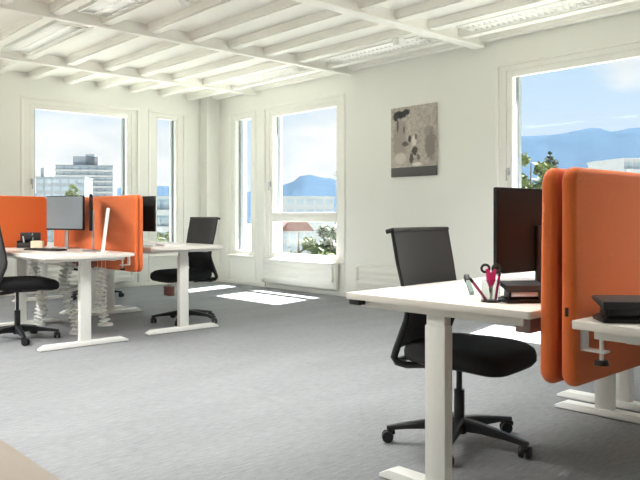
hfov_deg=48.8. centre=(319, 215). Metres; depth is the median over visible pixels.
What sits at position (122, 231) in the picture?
divider
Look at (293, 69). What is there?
ceiling lamp
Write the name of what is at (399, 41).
sensor box
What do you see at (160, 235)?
tree
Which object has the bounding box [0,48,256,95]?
ceiling beam
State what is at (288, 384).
floor
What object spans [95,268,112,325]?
spine
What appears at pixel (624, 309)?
tray
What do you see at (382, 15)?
ceiling beam
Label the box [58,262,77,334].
spine
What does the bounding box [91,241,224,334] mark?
desk
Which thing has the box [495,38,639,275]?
window
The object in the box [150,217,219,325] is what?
office chair
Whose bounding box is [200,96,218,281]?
wall
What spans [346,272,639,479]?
desk
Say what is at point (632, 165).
villa
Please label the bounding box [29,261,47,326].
spine
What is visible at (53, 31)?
ceiling lamp
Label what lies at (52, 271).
radiator
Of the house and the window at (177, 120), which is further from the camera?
the house
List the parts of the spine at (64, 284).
foot plate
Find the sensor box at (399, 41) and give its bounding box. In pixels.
[393,37,404,46]
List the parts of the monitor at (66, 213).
casing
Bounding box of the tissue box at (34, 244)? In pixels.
[31,241,43,247]
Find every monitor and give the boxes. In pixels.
[46,195,84,248]
[82,194,100,251]
[142,196,155,246]
[493,187,541,282]
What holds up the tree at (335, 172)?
on the ground
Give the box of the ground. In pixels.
[247,224,335,250]
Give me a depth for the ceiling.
7.51 m
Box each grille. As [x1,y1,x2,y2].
[262,258,337,264]
[355,265,396,268]
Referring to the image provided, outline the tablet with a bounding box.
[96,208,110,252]
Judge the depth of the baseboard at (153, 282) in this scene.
10.71 m
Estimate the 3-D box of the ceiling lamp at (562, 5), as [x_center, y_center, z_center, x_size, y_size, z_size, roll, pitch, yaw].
[2.001,-1.938,6.618,0.300,0.075,1.560,0,0,-42]
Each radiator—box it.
[37,263,133,284]
[261,258,337,289]
[355,265,400,288]
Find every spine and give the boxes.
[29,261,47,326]
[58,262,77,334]
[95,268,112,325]
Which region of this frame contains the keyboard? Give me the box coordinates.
[24,248,66,250]
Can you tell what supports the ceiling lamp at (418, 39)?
attached to the ceiling
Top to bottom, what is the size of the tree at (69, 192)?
20.122 m
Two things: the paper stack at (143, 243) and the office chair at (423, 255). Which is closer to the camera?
the office chair at (423, 255)
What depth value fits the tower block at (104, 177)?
401.25 m
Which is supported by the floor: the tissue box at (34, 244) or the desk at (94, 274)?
the desk at (94, 274)
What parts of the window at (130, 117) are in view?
blind rail, sash, blind rail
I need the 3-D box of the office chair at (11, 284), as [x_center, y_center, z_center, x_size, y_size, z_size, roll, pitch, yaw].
[-2.633,0.543,6.120,0.695,1.075,0.690,0,0,-36]
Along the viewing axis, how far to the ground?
494.51 m
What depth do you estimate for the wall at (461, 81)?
8.53 m
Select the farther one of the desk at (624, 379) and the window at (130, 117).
the window at (130, 117)
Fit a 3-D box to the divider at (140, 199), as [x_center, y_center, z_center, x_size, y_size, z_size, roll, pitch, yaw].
[-2.155,0.152,6.799,0.038,0.675,1.780,0,0,-42]
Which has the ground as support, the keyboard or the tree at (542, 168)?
the tree at (542, 168)
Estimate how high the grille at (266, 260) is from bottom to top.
0.014 m
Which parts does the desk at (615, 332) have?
frame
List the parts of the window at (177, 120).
sill, sash, blind rail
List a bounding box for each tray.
[17,239,40,247]
[43,260,105,270]
[592,295,639,323]
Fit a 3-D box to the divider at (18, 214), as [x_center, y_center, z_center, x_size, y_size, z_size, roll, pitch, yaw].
[-3.232,0.065,7.061,1.000,0.540,0.038,0,0,-42]
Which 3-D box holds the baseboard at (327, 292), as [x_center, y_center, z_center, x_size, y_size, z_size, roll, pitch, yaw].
[2.623,1.052,6.944,0.012,0.055,12.700,0,0,-42]
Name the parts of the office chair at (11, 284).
backrest, leg, frame, leg, seat, leg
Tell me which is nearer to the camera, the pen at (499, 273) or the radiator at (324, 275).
the pen at (499, 273)
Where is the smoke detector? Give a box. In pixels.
[178,0,189,6]
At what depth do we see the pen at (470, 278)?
2.67 m
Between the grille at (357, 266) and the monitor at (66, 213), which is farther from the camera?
the grille at (357, 266)
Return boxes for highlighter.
[463,274,473,294]
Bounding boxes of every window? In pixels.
[21,95,139,281]
[148,109,185,281]
[227,109,255,281]
[262,92,344,291]
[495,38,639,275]
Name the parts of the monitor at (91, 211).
casing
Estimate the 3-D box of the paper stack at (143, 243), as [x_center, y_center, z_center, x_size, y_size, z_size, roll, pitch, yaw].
[-1.741,0.273,6.907,0.310,0.015,0.230,0,0,38]
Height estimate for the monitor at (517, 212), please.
0.440 m
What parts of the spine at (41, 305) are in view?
foot plate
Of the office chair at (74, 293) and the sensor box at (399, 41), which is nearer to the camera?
the sensor box at (399, 41)
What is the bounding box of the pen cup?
[481,299,500,302]
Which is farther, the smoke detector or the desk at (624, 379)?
the smoke detector
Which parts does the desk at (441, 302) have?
leg, frame, leg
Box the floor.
[0,282,639,479]
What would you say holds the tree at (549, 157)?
on the ground
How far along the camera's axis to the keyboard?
6.40 m
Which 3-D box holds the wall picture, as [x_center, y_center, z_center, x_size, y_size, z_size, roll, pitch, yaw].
[1.136,-0.910,8.552,0.034,0.854,0.700,0,0,-42]
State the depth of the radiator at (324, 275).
9.96 m
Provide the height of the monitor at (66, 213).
0.510 m
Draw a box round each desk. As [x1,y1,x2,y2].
[0,246,134,351]
[12,242,125,313]
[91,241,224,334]
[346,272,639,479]
[557,368,639,411]
[572,317,639,344]
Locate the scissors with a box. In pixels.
[480,264,501,299]
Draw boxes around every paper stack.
[143,243,160,244]
[155,243,186,245]
[501,272,534,279]
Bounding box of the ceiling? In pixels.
[0,0,639,99]
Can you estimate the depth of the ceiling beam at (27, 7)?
7.32 m
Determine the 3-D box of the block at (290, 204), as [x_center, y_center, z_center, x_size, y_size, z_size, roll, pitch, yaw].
[-5.532,3.895,266.950,21.790,22.370,14.500,0,0,0]
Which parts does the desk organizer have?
plate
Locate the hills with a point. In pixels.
(577, 148)
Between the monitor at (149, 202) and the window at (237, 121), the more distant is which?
the window at (237, 121)
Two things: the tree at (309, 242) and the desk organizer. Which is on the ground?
the tree at (309, 242)
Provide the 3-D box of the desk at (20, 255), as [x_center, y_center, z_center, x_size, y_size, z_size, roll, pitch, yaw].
[-2.450,0.698,6.400,0.800,0.765,1.860,0,0,-42]
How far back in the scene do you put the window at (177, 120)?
11.36 m
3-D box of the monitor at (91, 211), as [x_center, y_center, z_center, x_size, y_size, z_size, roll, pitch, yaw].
[-2.030,0.062,6.295,0.170,0.505,0.520,0,0,-17]
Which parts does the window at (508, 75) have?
handle, blind rail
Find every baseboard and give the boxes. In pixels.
[2,281,176,295]
[219,278,345,296]
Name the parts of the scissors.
handle, blade, handle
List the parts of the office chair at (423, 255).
frame, leg, backrest, frame, leg, seat, leg, leg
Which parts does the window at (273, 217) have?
blind rail, sill, sash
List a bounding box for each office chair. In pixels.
[0,227,59,345]
[71,265,123,299]
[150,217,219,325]
[382,227,536,465]
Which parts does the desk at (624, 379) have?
leg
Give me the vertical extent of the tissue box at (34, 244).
0.078 m
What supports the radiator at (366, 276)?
on the floor
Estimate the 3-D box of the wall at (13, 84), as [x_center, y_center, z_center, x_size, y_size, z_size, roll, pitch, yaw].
[-5.431,-0.547,8.619,9.630,3.255,0.250,0,0,-42]
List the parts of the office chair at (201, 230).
leg, seat, leg, backrest, leg, frame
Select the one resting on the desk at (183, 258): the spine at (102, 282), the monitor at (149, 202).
the monitor at (149, 202)
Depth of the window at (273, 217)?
10.28 m
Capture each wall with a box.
[0,70,199,291]
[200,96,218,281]
[219,10,639,292]
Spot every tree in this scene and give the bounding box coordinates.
[64,184,78,195]
[157,231,169,241]
[290,234,332,255]
[306,225,335,255]
[331,172,335,254]
[522,152,554,188]
[544,151,558,167]
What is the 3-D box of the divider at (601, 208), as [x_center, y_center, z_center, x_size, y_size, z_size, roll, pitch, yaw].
[1.440,0.205,2.853,1.602,0.740,0.141,0,0,-42]
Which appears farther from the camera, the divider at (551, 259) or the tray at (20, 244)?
the tray at (20, 244)
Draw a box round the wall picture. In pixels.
[391,102,436,176]
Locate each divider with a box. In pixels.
[0,196,46,247]
[54,195,137,271]
[136,195,142,271]
[540,168,566,382]
[562,167,639,386]
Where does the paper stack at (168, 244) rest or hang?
on the desk at (183, 258)
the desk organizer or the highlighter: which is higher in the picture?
the desk organizer
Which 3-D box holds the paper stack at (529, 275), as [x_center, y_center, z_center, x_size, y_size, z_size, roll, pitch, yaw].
[1.011,0.300,3.279,0.220,0.050,0.303,0,0,44]
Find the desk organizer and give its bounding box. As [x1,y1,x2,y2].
[17,232,40,247]
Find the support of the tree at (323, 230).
on the ground
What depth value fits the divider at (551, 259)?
2.39 m
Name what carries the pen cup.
on the desk at (441, 302)
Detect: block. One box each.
[35,168,92,241]
[54,154,116,196]
[157,196,169,241]
[282,196,334,243]
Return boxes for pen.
[469,277,486,299]
[494,271,500,299]
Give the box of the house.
[282,222,313,253]
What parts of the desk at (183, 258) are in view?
leg, frame, leg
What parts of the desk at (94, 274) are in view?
leg, leg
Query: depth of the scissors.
2.67 m
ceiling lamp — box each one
[2,20,85,53]
[78,0,145,17]
[223,65,309,85]
[319,35,435,63]
[456,0,611,31]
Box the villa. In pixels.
[587,158,639,172]
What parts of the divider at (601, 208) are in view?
knob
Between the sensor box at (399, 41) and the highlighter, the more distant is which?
the sensor box at (399, 41)
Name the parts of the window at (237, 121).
sill, blind rail, sash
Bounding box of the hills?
[35,127,639,223]
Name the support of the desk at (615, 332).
on the floor
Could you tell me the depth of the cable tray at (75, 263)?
6.48 m
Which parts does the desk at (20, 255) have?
leg, frame, leg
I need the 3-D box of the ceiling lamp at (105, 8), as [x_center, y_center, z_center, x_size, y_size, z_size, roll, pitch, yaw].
[-1.612,-1.938,6.077,0.300,0.075,1.560,0,0,-42]
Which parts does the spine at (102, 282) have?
foot plate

